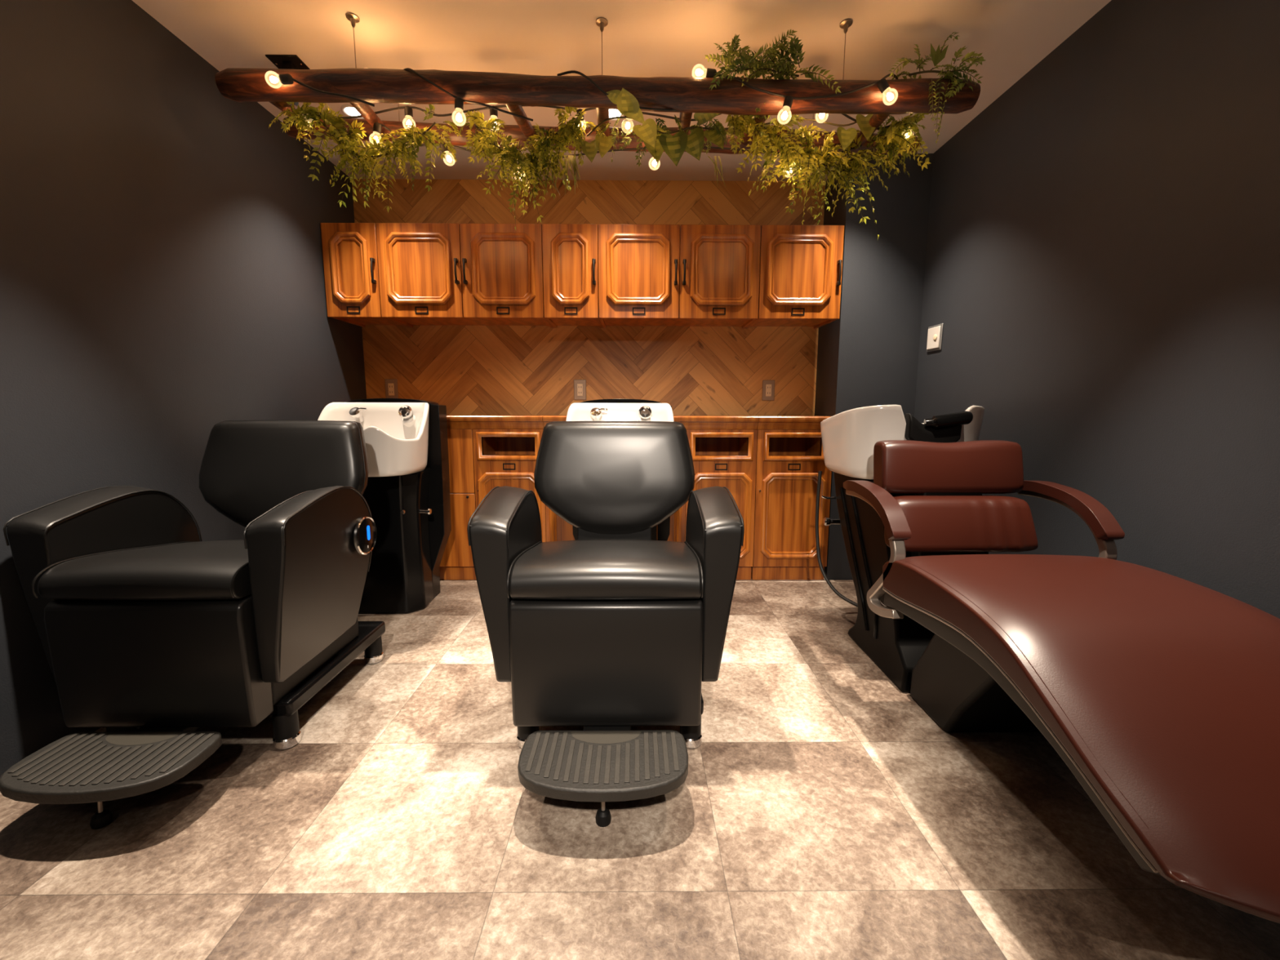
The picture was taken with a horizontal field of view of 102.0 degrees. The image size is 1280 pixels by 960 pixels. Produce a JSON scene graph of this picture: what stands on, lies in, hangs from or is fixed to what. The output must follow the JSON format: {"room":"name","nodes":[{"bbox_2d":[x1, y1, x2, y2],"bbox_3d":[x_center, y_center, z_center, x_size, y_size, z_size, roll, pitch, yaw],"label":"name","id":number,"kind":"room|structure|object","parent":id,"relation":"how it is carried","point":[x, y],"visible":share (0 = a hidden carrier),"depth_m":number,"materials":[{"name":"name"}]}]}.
{"room":"salon","nodes":[
{"label":"salon","id":0,"kind":"room"},
{"bbox_2d":[0,0,366,776],"bbox_3d":[-1.629,-0.231,0.450,0.100,2.195,5.380,0,8,0],"label":"wall","id":1,"kind":"structure","parent":0,"point":[162,279],"depth_m":1.61,"materials":[{"name":"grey paint"}]},
{"bbox_2d":[351,178,825,415],"bbox_3d":[-0.283,-0.580,3.027,2.632,2.195,0.001,0,8,0],"label":"wall","id":2,"kind":"structure","parent":0,"point":[513,362],"depth_m":3.00,"materials":[{"name":"brown wood"}]},
{"bbox_2d":[320,222,408,327],"bbox_3d":[-1.456,-1.075,2.759,0.272,0.454,0.375,0,8,0],"label":"upper cabinet","id":3,"kind":"object","parent":2,"relation":"attached to","point":[349,250],"visible":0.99,"depth_m":2.60,"materials":[{"name":"brown wood"}]},
{"bbox_2d":[384,378,398,398],"bbox_3d":[-1.448,-0.528,3.018,0.072,0.118,0.012,0,8,0],"label":"power outlet","id":4,"kind":"object","parent":2,"relation":"attached to","point":[391,384],"visible":0.84,"depth_m":3.02,"materials":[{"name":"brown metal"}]},
{"bbox_2d":[375,222,554,328],"bbox_3d":[-0.906,-1.074,2.763,0.824,0.454,0.375,0,8,0],"label":"upper cabinet","id":5,"kind":"object","parent":2,"relation":"attached to","point":[445,274],"visible":1,"depth_m":2.61,"materials":[{"name":"brown wood"}]},
{"bbox_2d":[542,223,602,328],"bbox_3d":[-0.353,-1.074,2.768,0.278,0.454,0.375,0,8,0],"label":"upper cabinet","id":6,"kind":"object","parent":2,"relation":"attached to","point":[570,251],"visible":1,"depth_m":2.61,"materials":[{"name":"brown wood"}]},
{"bbox_2d":[573,379,586,399],"bbox_3d":[-0.350,-0.527,3.027,0.072,0.118,0.012,0,8,0],"label":"power outlet","id":7,"kind":"object","parent":2,"relation":"attached to","point":[580,385],"visible":1,"depth_m":3.02,"materials":[{"name":"brown plastic"}]},
{"bbox_2d":[353,179,824,415],"bbox_3d":[-0.284,-0.587,3.078,2.632,2.195,0.097,0,8,0],"label":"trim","id":8,"kind":"structure","parent":2,"relation":"attached to","point":[460,180],"depth_m":3.01,"materials":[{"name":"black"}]},
{"bbox_2d":[598,224,760,328],"bbox_3d":[0.197,-1.073,2.772,0.817,0.454,0.375,0,8,0],"label":"upper cabinet","id":9,"kind":"object","parent":2,"relation":"attached to","point":[676,275],"visible":1,"depth_m":2.62,"materials":[{"name":"brown wood"}]},
{"bbox_2d":[761,380,774,400],"bbox_3d":[0.754,-0.526,3.036,0.072,0.118,0.012,0,8,0],"label":"power outlet","id":10,"kind":"object","parent":2,"relation":"attached to","point":[768,386],"visible":1,"depth_m":3.03,"materials":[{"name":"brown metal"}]},
{"bbox_2d":[745,225,844,328],"bbox_3d":[0.815,-1.073,2.777,0.416,0.454,0.375,0,8,0],"label":"upper cabinet","id":11,"kind":"object","parent":2,"relation":"attached to","point":[801,266],"visible":1,"depth_m":2.62,"materials":[{"name":"brown wood"}]},
{"bbox_2d":[132,0,1111,181],"bbox_3d":[-0.050,-1.340,0.261,3.251,0.060,5.480,0,8,0],"label":"ceiling","id":12,"kind":"structure","parent":0,"point":[642,38],"depth_m":1.78,"materials":[{"name":"white paint"}]},
{"bbox_2d":[265,54,310,125],"bbox_3d":[-1.293,-1.432,1.916,0.113,0.210,0.079,0,8,0],"label":"vent","id":13,"kind":"object","parent":12,"relation":"attached to","point":[280,61],"visible":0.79,"depth_m":1.89,"materials":[{"name":"black plastic"}]},
{"bbox_2d":[341,104,364,119],"bbox_3d":[-1.222,-1.574,2.216,0.100,0.008,0.100,0,8,0],"label":"recessed light","id":14,"kind":"object","parent":12,"relation":"in","point":[348,109],"visible":0.51,"depth_m":2.21,"materials":[{"name":"white plastic"}]},
{"bbox_2d":[346,13,359,68],"bbox_3d":[-0.934,-1.411,1.697,0.040,0.190,0.040,0,8,0],"label":"wire hanger","id":15,"kind":"object","parent":12,"relation":"hanging from","point":[352,17],"visible":0.97,"depth_m":1.68,"materials":[{"name":"silver metal"}]},
{"bbox_2d":[595,17,608,75],"bbox_3d":[-0.126,-1.412,1.714,0.040,0.190,0.040,0,8,0],"label":"wire hanger","id":16,"kind":"object","parent":12,"relation":"hanging from","point":[602,22],"visible":0.97,"depth_m":1.70,"materials":[{"name":"silver metal"}]},
{"bbox_2d":[608,108,624,120],"bbox_3d":[-0.117,-1.573,2.225,0.100,0.008,0.100,0,8,0],"label":"recessed light","id":17,"kind":"object","parent":12,"relation":"in","point":[612,112],"visible":0.23,"depth_m":2.23,"materials":[{"name":"white plastic"}]},
{"bbox_2d":[839,18,852,79],"bbox_3d":[0.678,-1.411,1.719,0.040,0.190,0.040,0,8,0],"label":"wire hanger","id":18,"kind":"object","parent":12,"relation":"hanging from","point":[846,24],"visible":0.98,"depth_m":1.70,"materials":[{"name":"silver metal"}]},
{"bbox_3d":[-0.128,-1.453,2.016,0.040,0.190,0.040,0,8,0],"label":"wire hanger","id":19,"kind":"object","parent":12,"relation":"hanging from","visible":0},
{"bbox_2d":[214,67,980,155],"bbox_3d":[-0.130,-1.319,1.874,2.492,0.134,0.418,0,8,0],"label":"hanging log light","id":20,"kind":"object","parent":19,"relation":"hanging from","point":[687,95],"visible":0.6,"depth_m":1.70,"materials":[{"name":"brown wood"}]},
{"bbox_2d":[268,102,462,213],"bbox_3d":[-0.961,-1.165,1.862,0.662,0.411,0.282,0,8,0],"label":"garland","id":21,"kind":"object","parent":20,"relation":"hanging from","point":[304,115],"visible":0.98,"depth_m":1.86,"materials":[{"name":"green plant"}]},
{"bbox_2d":[458,106,606,230],"bbox_3d":[-0.390,-1.155,1.899,0.546,0.419,0.227,0,8,0],"label":"garland","id":22,"kind":"object","parent":20,"relation":"hanging from","point":[567,133],"visible":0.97,"depth_m":1.88,"materials":[{"name":"green plant"}]},
{"bbox_2d":[292,67,897,163],"bbox_3d":[-0.093,-1.287,1.827,2.172,0.172,0.360,0,8,0],"label":"cable","id":23,"kind":"object","parent":20,"relation":"attached to","point":[487,107],"visible":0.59,"depth_m":1.72,"materials":[{"name":"black rubber"}]},
{"bbox_2d":[264,71,293,88],"bbox_3d":[-1.144,-1.270,1.645,0.083,0.045,0.045,-1,8,-10],"label":"bulb","id":24,"kind":"object","parent":23,"relation":"hanging from","point":[284,78],"visible":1,"depth_m":1.64,"materials":[{"name":"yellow glass"}]},
{"bbox_2d":[278,73,293,84],"bbox_3d":[-1.120,-1.271,1.642,0.035,0.028,0.028,-3,8,0],"label":"socket","id":25,"kind":"object","parent":24,"relation":"attached to","point":[285,78],"depth_m":1.63,"materials":[{"name":"black plastic"}]},
{"bbox_2d":[368,122,382,144],"bbox_3d":[-0.969,-1.265,1.899,0.045,0.082,0.045,5,9,31],"label":"bulb","id":26,"kind":"object","parent":23,"relation":"hanging from","point":[377,127],"visible":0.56,"depth_m":1.89,"materials":[{"name":"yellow glass"}]},
{"bbox_2d":[373,122,382,134],"bbox_3d":[-0.961,-1.288,1.896,0.028,0.035,0.028,11,8,-2],"label":"socket","id":27,"kind":"object","parent":26,"relation":"attached to","point":[377,128],"depth_m":1.89,"materials":[{"name":"black plastic"}]},
{"bbox_2d":[402,105,415,130],"bbox_3d":[-0.844,-1.319,1.892,0.045,0.082,0.045,0,8,0],"label":"bulb","id":28,"kind":"object","parent":23,"relation":"hanging from","point":[408,111],"visible":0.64,"depth_m":1.89,"materials":[{"name":"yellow glass"}]},
{"bbox_2d":[404,105,413,119],"bbox_3d":[-0.844,-1.343,1.889,0.028,0.035,0.028,0,8,0],"label":"socket","id":29,"kind":"object","parent":28,"relation":"attached to","point":[408,112],"depth_m":1.88,"materials":[{"name":"black plastic"}]},
{"bbox_2d":[439,142,455,165],"bbox_3d":[-0.740,-1.253,1.995,0.055,0.080,0.045,3,8,23],"label":"bulb","id":30,"kind":"object","parent":23,"relation":"hanging from","point":[442,146],"visible":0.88,"depth_m":1.99,"materials":[{"name":"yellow glass"}]},
{"bbox_2d":[439,142,449,155],"bbox_3d":[-0.752,-1.274,1.990,0.028,0.035,0.028,-24,7,3],"label":"socket","id":31,"kind":"object","parent":30,"relation":"attached to","point":[445,149],"depth_m":1.98,"materials":[{"name":"black plastic"}]},
{"bbox_2d":[451,97,466,126],"bbox_3d":[-0.595,-1.208,1.700,0.045,0.083,0.045,-2,8,-15],"label":"bulb","id":32,"kind":"object","parent":23,"relation":"hanging from","point":[459,103],"visible":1,"depth_m":1.70,"materials":[{"name":"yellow glass"}]},
{"bbox_2d":[454,97,463,111],"bbox_3d":[-0.593,-1.231,1.696,0.028,0.035,0.028,3,8,-1],"label":"socket","id":33,"kind":"object","parent":32,"relation":"attached to","point":[459,103],"depth_m":1.69,"materials":[{"name":"black plastic"}]},
{"bbox_2d":[488,105,500,131],"bbox_3d":[-0.534,-1.321,1.895,0.045,0.082,0.045,0,8,0],"label":"bulb","id":34,"kind":"object","parent":23,"relation":"hanging from","point":[493,113],"visible":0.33,"depth_m":1.88,"materials":[{"name":"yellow glass"}]},
{"bbox_2d":[489,105,497,118],"bbox_3d":[-0.534,-1.345,1.891,0.028,0.035,0.028,0,8,0],"label":"socket","id":35,"kind":"object","parent":34,"relation":"attached to","point":[493,113],"depth_m":1.88,"materials":[{"name":"black plastic"}]},
{"bbox_2d":[575,108,586,129],"bbox_3d":[-0.218,-1.321,1.899,0.045,0.082,0.048,6,10,35],"label":"bulb","id":36,"kind":"object","parent":23,"relation":"hanging from","point":[579,109],"visible":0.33,"depth_m":1.90,"materials":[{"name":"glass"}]},
{"bbox_2d":[576,108,584,121],"bbox_3d":[-0.219,-1.344,1.906,0.028,0.035,0.028,0,-9,0],"label":"socket","id":37,"kind":"object","parent":36,"relation":"attached to","point":[580,109],"depth_m":1.90,"materials":[{"name":"black plastic"}]},
{"bbox_2d":[621,115,634,133],"bbox_3d":[-0.044,-1.280,1.844,0.045,0.082,0.045,-2,8,-16],"label":"bulb","id":38,"kind":"object","parent":23,"relation":"hanging from","point":[628,124],"visible":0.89,"depth_m":1.85,"materials":[{"name":"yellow glass"}]},
{"bbox_2d":[648,156,660,170],"bbox_3d":[0.056,-1.242,2.001,0.046,0.082,0.045,-7,10,-41],"label":"bulb","id":39,"kind":"object","parent":23,"relation":"hanging from","point":[652,157],"visible":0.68,"depth_m":2.01,"materials":[{"name":"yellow glass"}]},
{"bbox_2d":[691,63,716,77],"bbox_3d":[0.212,-1.343,1.705,0.082,0.045,0.045,1,8,9],"label":"bulb","id":40,"kind":"object","parent":23,"relation":"hanging from","point":[710,73],"visible":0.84,"depth_m":1.70,"materials":[{"name":"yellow glass"}]},
{"bbox_2d":[705,67,716,77],"bbox_3d":[0.236,-1.339,1.708,0.035,0.028,0.028,6,8,-1],"label":"socket","id":41,"kind":"object","parent":40,"relation":"attached to","point":[710,73],"depth_m":1.70,"materials":[{"name":"black plastic"}]},
{"bbox_2d":[777,95,793,124],"bbox_3d":[0.471,-1.203,1.685,0.046,0.082,0.045,-7,10,-41],"label":"bulb","id":42,"kind":"object","parent":23,"relation":"hanging from","point":[788,102],"visible":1,"depth_m":1.68,"materials":[{"name":"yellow glass"}]},
{"bbox_2d":[782,95,793,110],"bbox_3d":[0.481,-1.226,1.682,0.028,0.035,0.028,14,7,-2],"label":"socket","id":43,"kind":"object","parent":42,"relation":"attached to","point":[788,102],"depth_m":1.67,"materials":[{"name":"black plastic"}]},
{"bbox_2d":[782,157,795,177],"bbox_3d":[0.561,-1.180,1.943,0.045,0.083,0.045,5,9,29],"label":"bulb","id":44,"kind":"object","parent":23,"relation":"hanging from","point":[785,175],"visible":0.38,"depth_m":1.96,"materials":[{"name":"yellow glass"}]},
{"bbox_2d":[815,113,828,123],"bbox_3d":[0.650,-1.317,1.848,0.045,0.080,0.053,4,9,26],"label":"bulb","id":45,"kind":"object","parent":23,"relation":"hanging from","point":[821,115],"visible":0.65,"depth_m":1.86,"materials":[{"name":"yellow glass"}]},
{"bbox_2d":[877,78,897,105],"bbox_3d":[0.796,-1.248,1.668,0.064,0.074,0.045,2,8,16],"label":"bulb","id":46,"kind":"object","parent":23,"relation":"hanging from","point":[882,85],"visible":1,"depth_m":1.66,"materials":[{"name":"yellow glass"}]},
{"bbox_2d":[877,78,889,93],"bbox_3d":[0.780,-1.267,1.662,0.028,0.035,0.028,-37,7,4],"label":"socket","id":47,"kind":"object","parent":46,"relation":"attached to","point":[882,85],"depth_m":1.65,"materials":[{"name":"black plastic"}]},
{"bbox_2d":[513,155,726,195],"bbox_3d":[-0.076,-1.154,1.964,0.815,0.149,0.017,0,8,0],"label":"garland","id":48,"kind":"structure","parent":20,"relation":"hanging from","point":[573,162],"depth_m":1.96},
{"bbox_2d":[580,88,875,167],"bbox_3d":[0.324,-1.226,1.866,1.053,0.203,0.286,-1,8,-11],"label":"pothos vine","id":49,"kind":"object","parent":20,"relation":"on","point":[655,140],"visible":0.96,"depth_m":1.85,"materials":[{"name":"green plant"}]},
{"bbox_2d":[704,29,841,137],"bbox_3d":[0.434,-1.304,1.680,0.403,0.272,0.259,4,9,26],"label":"hanging plant","id":50,"kind":"object","parent":20,"relation":"on","point":[783,67],"visible":0.95,"depth_m":1.68,"materials":[{"name":"green plant"}]},
{"bbox_2d":[724,113,930,239],"bbox_3d":[0.683,-1.154,1.965,0.756,0.434,0.368,0,8,2],"label":"garland","id":51,"kind":"object","parent":20,"relation":"hanging from","point":[806,162],"visible":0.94,"depth_m":1.89,"materials":[{"name":"green plant"}]},
{"bbox_2d":[888,31,986,143],"bbox_3d":[0.965,-1.272,1.720,0.286,0.330,0.157,3,8,19],"label":"tuft","id":52,"kind":"object","parent":20,"relation":"on","point":[937,56],"visible":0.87,"depth_m":1.69,"materials":[{"name":"green plant"}]},
{"bbox_2d":[0,577,1279,959],"bbox_3d":[-0.055,0.895,0.566,3.251,0.060,5.480,0,8,0],"label":"floor","id":53,"kind":"structure","parent":0,"point":[820,811],"depth_m":1.11,"materials":[{"name":"tile"}]},
{"bbox_2d":[0,420,385,829],"bbox_3d":[-1.218,0.287,1.476,0.684,0.893,0.891,0,8,0],"label":"chair","id":54,"kind":"object","parent":53,"relation":"on","point":[149,624],"visible":1,"depth_m":1.30,"materials":[{"name":"black leather"}]},
{"bbox_2d":[366,525,370,540],"bbox_3d":[-0.881,0.171,1.682,0.002,0.048,0.016,0,8,0],"label":"indicator light","id":55,"kind":"object","parent":54,"relation":"attached to","point":[368,527],"depth_m":1.68,"materials":[{"name":"blue plastic"}]},
{"bbox_2d":[317,398,451,613],"bbox_3d":[-1.184,0.124,2.340,0.480,0.982,0.498,0,8,0],"label":"basin","id":56,"kind":"object","parent":53,"relation":"on","point":[406,493],"visible":0.64,"depth_m":2.36,"materials":[{"name":"white ceramic"}]},
{"bbox_2d":[440,428,546,579],"bbox_3d":[-1.052,0.121,2.933,1.085,0.828,0.361,0,8,0],"label":"base cabinet","id":57,"kind":"object","parent":53,"relation":"on","point":[481,460],"visible":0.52,"depth_m":2.76,"materials":[{"name":"brown wood"}]},
{"bbox_2d":[446,414,543,429],"bbox_3d":[-1.051,-0.324,2.870,1.086,0.069,0.365,0,8,0],"label":"counter ledge","id":58,"kind":"object","parent":57,"relation":"on","point":[453,421],"visible":0.32,"depth_m":2.71,"materials":[{"name":"brown wood"}]},
{"bbox_2d":[466,421,744,826],"bbox_3d":[-0.086,0.288,1.486,0.684,0.893,0.891,0,8,0],"label":"chair","id":59,"kind":"object","parent":53,"relation":"on","point":[609,630],"visible":1,"depth_m":1.30,"materials":[{"name":"black leather"}]},
{"bbox_2d":[565,399,674,541],"bbox_3d":[-0.089,0.125,2.349,0.480,0.982,0.498,0,8,0],"label":"basin","id":60,"kind":"object","parent":53,"relation":"on","point":[600,410],"visible":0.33,"depth_m":2.41,"materials":[{"name":"white ceramic"}]},
{"bbox_2d":[545,429,757,579],"bbox_3d":[0.055,0.123,2.942,1.124,0.828,0.361,0,8,0],"label":"base cabinet","id":61,"kind":"object","parent":53,"relation":"on","point":[727,458],"visible":0.21,"depth_m":2.77,"materials":[{"name":"brown wood"}]},
{"bbox_2d":[542,415,759,429],"bbox_3d":[0.056,-0.323,2.879,1.124,0.069,0.365,0,8,0],"label":"counter ledge","id":62,"kind":"object","parent":61,"relation":"on","point":[690,422],"visible":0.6,"depth_m":2.71,"materials":[{"name":"brown wood"}]},
{"bbox_2d":[751,429,831,579],"bbox_3d":[0.820,0.123,2.948,0.402,0.828,0.361,0,8,0],"label":"base cabinet","id":63,"kind":"object","parent":53,"relation":"on","point":[788,462],"visible":0.78,"depth_m":2.79,"materials":[{"name":"brown wood"}]},
{"bbox_2d":[751,415,831,429],"bbox_3d":[0.823,-0.322,2.885,0.407,0.069,0.365,0,8,0],"label":"counter ledge","id":64,"kind":"object","parent":63,"relation":"on","point":[765,422],"visible":0.63,"depth_m":2.72,"materials":[{"name":"brown wood"}]},
{"bbox_2d":[815,404,988,692],"bbox_3d":[1.045,0.185,2.039,0.524,0.952,0.792,0,8,0],"label":"basin","id":65,"kind":"object","parent":53,"relation":"on","point":[849,437],"visible":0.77,"depth_m":1.92,"materials":[{"name":"white ceramic"}]},
{"bbox_2d":[843,440,1279,923],"bbox_3d":[1.051,0.354,1.248,0.664,0.831,1.271,0,8,0],"label":"recliner","id":66,"kind":"object","parent":53,"relation":"on","point":[1158,691],"visible":1,"depth_m":1.03,"materials":[{"name":"brown leather"}]},
{"bbox_2d":[873,440,1023,493],"bbox_3d":[1.048,-0.046,1.768,0.476,0.179,0.116,0,8,0],"label":"cushion","id":67,"kind":"object","parent":66,"relation":"on","point":[900,466],"depth_m":1.72,"materials":[{"name":"brown leather"}]},
{"bbox_2d":[884,495,1038,552],"bbox_3d":[1.048,0.142,1.707,0.463,0.172,0.139,0,8,0],"label":"cushion","id":68,"kind":"object","parent":66,"relation":"on","point":[937,523],"depth_m":1.66,"materials":[{"name":"brown leather"}]},
{"bbox_2d":[882,554,1279,923],"bbox_3d":[1.053,0.397,1.094,0.644,0.280,0.955,0,8,0],"label":"seat cushion","id":69,"kind":"object","parent":66,"relation":"on","point":[1158,691],"depth_m":0.95,"materials":[{"name":"brown leather"}]},
{"bbox_2d":[814,153,933,580],"bbox_3d":[1.243,-0.563,2.928,0.419,2.195,0.425,0,8,0],"label":"wall","id":70,"kind":"structure","parent":0,"point":[868,356],"depth_m":2.67,"materials":[{"name":"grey paint"}]},
{"bbox_2d":[914,0,1279,618],"bbox_3d":[1.522,-0.228,0.476,0.100,2.195,5.380,0,8,0],"label":"wall","id":71,"kind":"structure","parent":0,"point":[1102,275],"depth_m":1.53,"materials":[{"name":"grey paint"}]},
{"bbox_2d":[926,323,943,352],"bbox_3d":[1.447,-0.699,2.553,0.017,0.124,0.124,0,8,0],"label":"light switch","id":72,"kind":"object","parent":71,"relation":"attached to","point":[935,334],"visible":1,"depth_m":2.53,"materials":[{"name":"white plastic"}]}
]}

